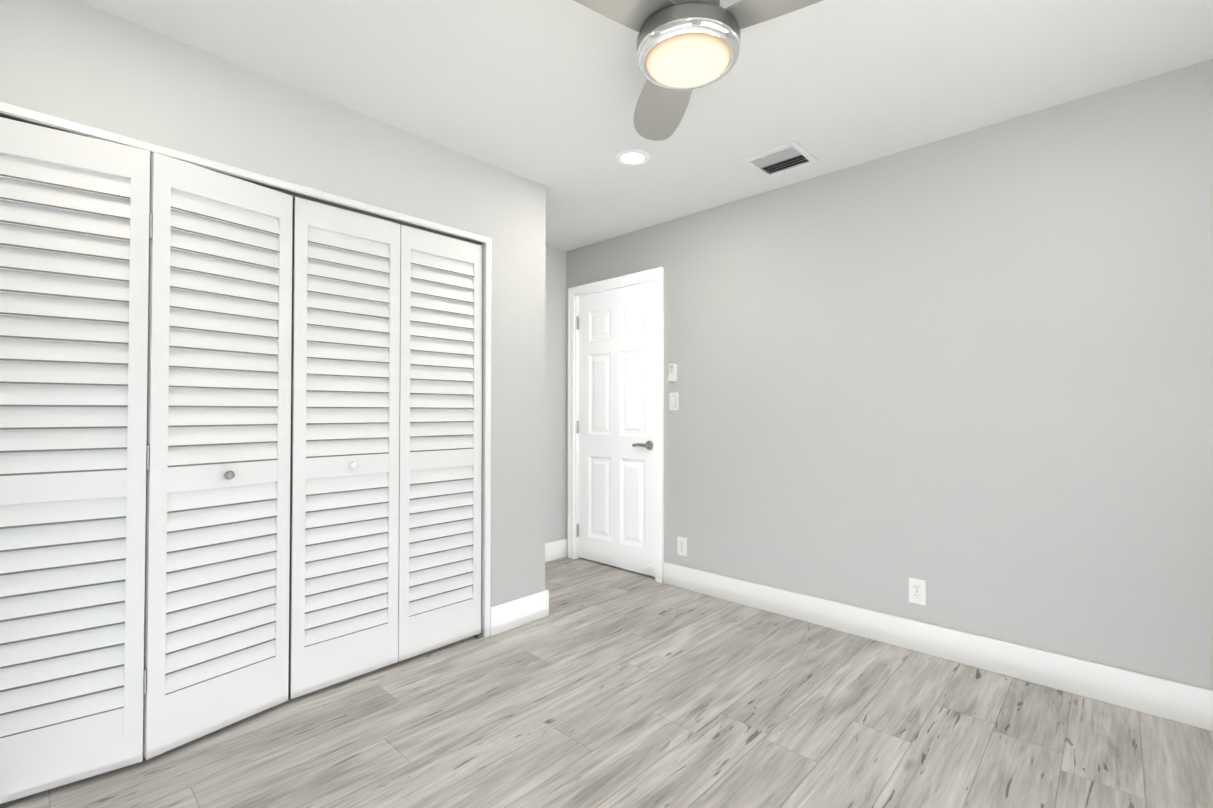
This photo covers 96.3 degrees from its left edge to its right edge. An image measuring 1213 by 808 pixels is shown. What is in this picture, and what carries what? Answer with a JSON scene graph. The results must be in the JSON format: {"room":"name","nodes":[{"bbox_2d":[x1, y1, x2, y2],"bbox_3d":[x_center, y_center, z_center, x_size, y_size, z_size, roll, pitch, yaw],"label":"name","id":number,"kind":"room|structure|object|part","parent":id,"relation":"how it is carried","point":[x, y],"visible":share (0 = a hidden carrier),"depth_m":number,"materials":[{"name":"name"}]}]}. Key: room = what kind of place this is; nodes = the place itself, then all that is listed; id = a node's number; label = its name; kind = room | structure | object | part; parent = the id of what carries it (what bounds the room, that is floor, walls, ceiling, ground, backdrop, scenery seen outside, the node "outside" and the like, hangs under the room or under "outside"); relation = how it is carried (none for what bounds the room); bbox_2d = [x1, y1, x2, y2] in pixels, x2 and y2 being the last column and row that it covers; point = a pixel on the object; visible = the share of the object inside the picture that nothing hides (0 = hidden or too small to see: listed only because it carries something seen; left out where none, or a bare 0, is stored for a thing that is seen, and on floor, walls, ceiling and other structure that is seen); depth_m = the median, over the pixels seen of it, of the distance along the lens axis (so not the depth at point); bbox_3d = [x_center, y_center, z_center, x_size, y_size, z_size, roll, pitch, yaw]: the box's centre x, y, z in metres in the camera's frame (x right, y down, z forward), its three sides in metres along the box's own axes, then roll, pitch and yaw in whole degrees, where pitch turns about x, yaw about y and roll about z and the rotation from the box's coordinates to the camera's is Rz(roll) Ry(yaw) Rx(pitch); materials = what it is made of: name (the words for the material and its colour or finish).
{"room":"empty bedroom","nodes":[
{"label":"empty bedroom","id":0,"kind":"room"},
{"bbox_2d":[0,0,485,242],"bbox_3d":[-1.394,-0.039,2.011,0.120,2.410,2.147,-1,-1,43],"label":"wall","id":1,"kind":"structure","parent":0,"point":[76,61],"depth_m":1.94,"materials":[{"name":"grey paint"}]},
{"bbox_2d":[0,117,150,803],"bbox_3d":[-1.665,0.158,1.628,0.436,1.966,0.030,1,-1,-38],"label":"closet door","id":2,"kind":"structure","parent":1,"relation":"in","point":[74,255],"depth_m":1.65,"materials":[{"name":"white paint"}]},
{"bbox_2d":[143,152,292,759],"bbox_3d":[-1.352,0.163,1.935,0.066,1.966,0.436,-1,-1,34],"label":"closet door","id":3,"kind":"structure","parent":1,"relation":"in","point":[216,652],"depth_m":1.92,"materials":[{"name":"white paint"}]},
{"bbox_2d":[0,115,480,244],"bbox_3d":[-1.259,-0.830,2.159,0.040,0.014,1.754,-1,-1,43],"label":"track rail","id":4,"kind":"object","parent":1,"relation":"attached to","point":[363,212],"visible":0.33,"depth_m":2.31,"materials":[{"name":"silver metal"}]},
{"bbox_2d":[0,102,491,637],"bbox_3d":[-1.215,0.154,2.103,0.012,2.026,1.824,-1,-1,43],"label":"trim","id":5,"kind":"structure","parent":1,"relation":"attached to","point":[92,132],"depth_m":2.27,"materials":[{"name":"white wood"}]},
{"bbox_2d":[144,197,482,698],"bbox_3d":[-1.220,0.175,2.109,0.101,1.985,1.762,-1,-1,43],"label":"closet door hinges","id":6,"kind":"object","parent":1,"relation":"attached to","point":[480,635],"visible":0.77,"depth_m":2.13,"materials":[{"name":"grey metal"}]},
{"bbox_2d":[290,197,399,698],"bbox_3d":[-1.076,0.168,2.280,0.066,1.966,0.431,-1,-1,43],"label":"closet door","id":7,"kind":"structure","parent":1,"relation":"in","point":[345,472],"depth_m":2.27,"materials":[{"name":"white paint"}]},
{"bbox_2d":[398,225,481,660],"bbox_3d":[-0.792,0.172,2.609,0.030,1.966,0.431,-1,-1,43],"label":"closet door","id":8,"kind":"structure","parent":1,"relation":"in","point":[440,482],"depth_m":2.59,"materials":[{"name":"white paint"}]},
{"bbox_2d":[481,163,545,636],"bbox_3d":[-0.784,-0.021,3.184,0.835,2.410,0.399,-1,-1,43],"label":"wall","id":9,"kind":"structure","parent":0,"point":[515,218],"depth_m":2.89,"materials":[{"name":"grey paint"}]},
{"bbox_2d":[490,589,547,635],"bbox_3d":[-0.465,1.108,2.884,0.016,0.142,0.360,-1,-1,43],"label":"baseboard","id":10,"kind":"structure","parent":9,"relation":"attached to","point":[504,617],"depth_m":2.87,"materials":[{"name":"white wood"}]},
{"bbox_2d":[545,246,565,542],"bbox_3d":[-0.775,-0.011,3.892,0.120,2.410,1.443,-1,-1,43],"label":"wall","id":11,"kind":"structure","parent":0,"point":[555,430],"depth_m":4.21,"materials":[{"name":"grey paint"}]},
{"bbox_2d":[545,539,566,561],"bbox_3d":[-0.632,1.124,3.930,0.020,0.142,0.928,-1,-1,43],"label":"baseboard","id":12,"kind":"structure","parent":11,"relation":"attached to","point":[554,550],"depth_m":4.17,"materials":[{"name":"white wood"}]},
{"bbox_2d":[0,557,1212,807],"bbox_3d":[-0.080,1.212,1.750,4.100,0.100,3.650,-1,-1,43],"label":"floor","id":13,"kind":"structure","parent":0,"point":[602,685],"depth_m":1.92,"materials":[{"name":"grey wood"}]},
{"bbox_2d":[77,0,1212,250],"bbox_3d":[-0.080,-1.297,1.787,4.100,0.100,3.650,-1,-1,43],"label":"ceiling","id":14,"kind":"structure","parent":0,"point":[545,92],"depth_m":2.04,"materials":[{"name":"white paint"}]},
{"bbox_2d":[616,149,649,165],"bbox_3d":[0.131,-1.229,2.712,0.172,0.009,0.172,-1,-1,43],"label":"recessed light","id":15,"kind":"object","parent":14,"relation":"in","point":[632,157],"visible":1,"depth_m":2.71,"materials":[{"name":"white plastic"}]},
{"bbox_2d":[574,0,823,140],"bbox_3d":[0.214,-1.089,1.381,1.193,0.329,1.176,-1,-1,43],"label":"ceiling fan","id":16,"kind":"object","parent":14,"relation":"hanging from","point":[685,48],"visible":1,"depth_m":1.44,"materials":[{"name":"silver metal"}]},
{"bbox_3d":[-0.084,-1.049,1.285,0.645,0.086,0.171,1,-1,-33],"label":"blade","id":17,"kind":"part","parent":16,"relation":"part of","materials":[{"name":"grey wood"}]},
{"bbox_3d":[0.195,-1.041,1.872,0.171,0.086,0.645,0,-1,-3],"label":"blade","id":18,"kind":"part","parent":16,"relation":"part of","materials":[{"name":"grey wood"}]},
{"bbox_3d":[0.563,-1.049,1.337,0.645,0.086,0.171,0,-1,27],"label":"blade","id":19,"kind":"part","parent":16,"relation":"part of","materials":[{"name":"grey wood"}]},
{"bbox_2d":[742,140,818,177],"bbox_3d":[0.878,-1.225,2.742,0.280,0.016,0.275,-1,-1,43],"label":"ceiling vent","id":20,"kind":"object","parent":14,"relation":"in","point":[795,154],"visible":1,"depth_m":2.73,"materials":[{"name":"white metal"}]},
{"bbox_2d":[566,59,1212,689],"bbox_3d":[1.151,-0.024,2.993,3.920,2.410,0.120,-1,-1,43],"label":"wall","id":21,"kind":"structure","parent":0,"point":[968,377],"depth_m":2.44,"materials":[{"name":"grey paint"}]},
{"bbox_2d":[576,281,654,576],"bbox_3d":[0.050,0.168,3.950,0.777,2.033,0.111,-1,-1,43],"label":"entry door","id":22,"kind":"structure","parent":21,"relation":"in","point":[617,427],"depth_m":3.95,"materials":[{"name":"white wood"}]},
{"bbox_3d":[-0.223,0.174,4.219,0.011,1.710,0.022,-1,-1,43],"label":"door hinge","id":23,"kind":"part","parent":22,"relation":"part of","materials":[{"name":"silver metal"}]},
{"bbox_2d":[568,267,663,582],"bbox_3d":[0.081,0.142,3.980,0.919,2.107,0.141,-1,-1,43],"label":"door frame","id":24,"kind":"structure","parent":21,"relation":"attached to","point":[650,275],"depth_m":3.96,"materials":[{"name":"white wood"}]},
{"bbox_2d":[668,363,676,381],"bbox_3d":[0.434,-0.206,3.568,0.054,0.116,0.026,-1,-1,43],"label":"switch","id":25,"kind":"object","parent":21,"relation":"attached to","point":[672,376],"visible":0.98,"depth_m":3.56,"materials":[{"name":"white plastic"}]},
{"bbox_2d":[669,392,678,409],"bbox_3d":[0.442,-0.017,3.567,0.072,0.117,0.012,-1,-1,43],"label":"switch plate","id":26,"kind":"object","parent":21,"relation":"attached to","point":[673,401],"visible":1,"depth_m":3.56,"materials":[{"name":"white plastic"}]},
{"bbox_2d":[677,536,686,555],"bbox_3d":[0.489,0.920,3.511,0.072,0.117,0.010,-1,-1,43],"label":"electrical outlet","id":27,"kind":"object","parent":21,"relation":"attached to","point":[682,546],"visible":1,"depth_m":3.51,"materials":[{"name":"white plastic"}]},
{"bbox_2d":[909,577,925,605],"bbox_3d":[1.479,0.892,2.583,0.072,0.117,0.010,-1,-1,43],"label":"electrical outlet","id":28,"kind":"object","parent":21,"relation":"attached to","point":[917,591],"visible":1,"depth_m":2.58,"materials":[{"name":"white plastic"}]},
{"bbox_2d":[663,562,1212,730],"bbox_3d":[1.414,1.105,2.636,2.832,0.142,0.016,-1,-1,43],"label":"baseboard","id":29,"kind":"structure","parent":21,"relation":"attached to","point":[1172,700],"depth_m":2.40,"materials":[{"name":"white wood"}]}
]}

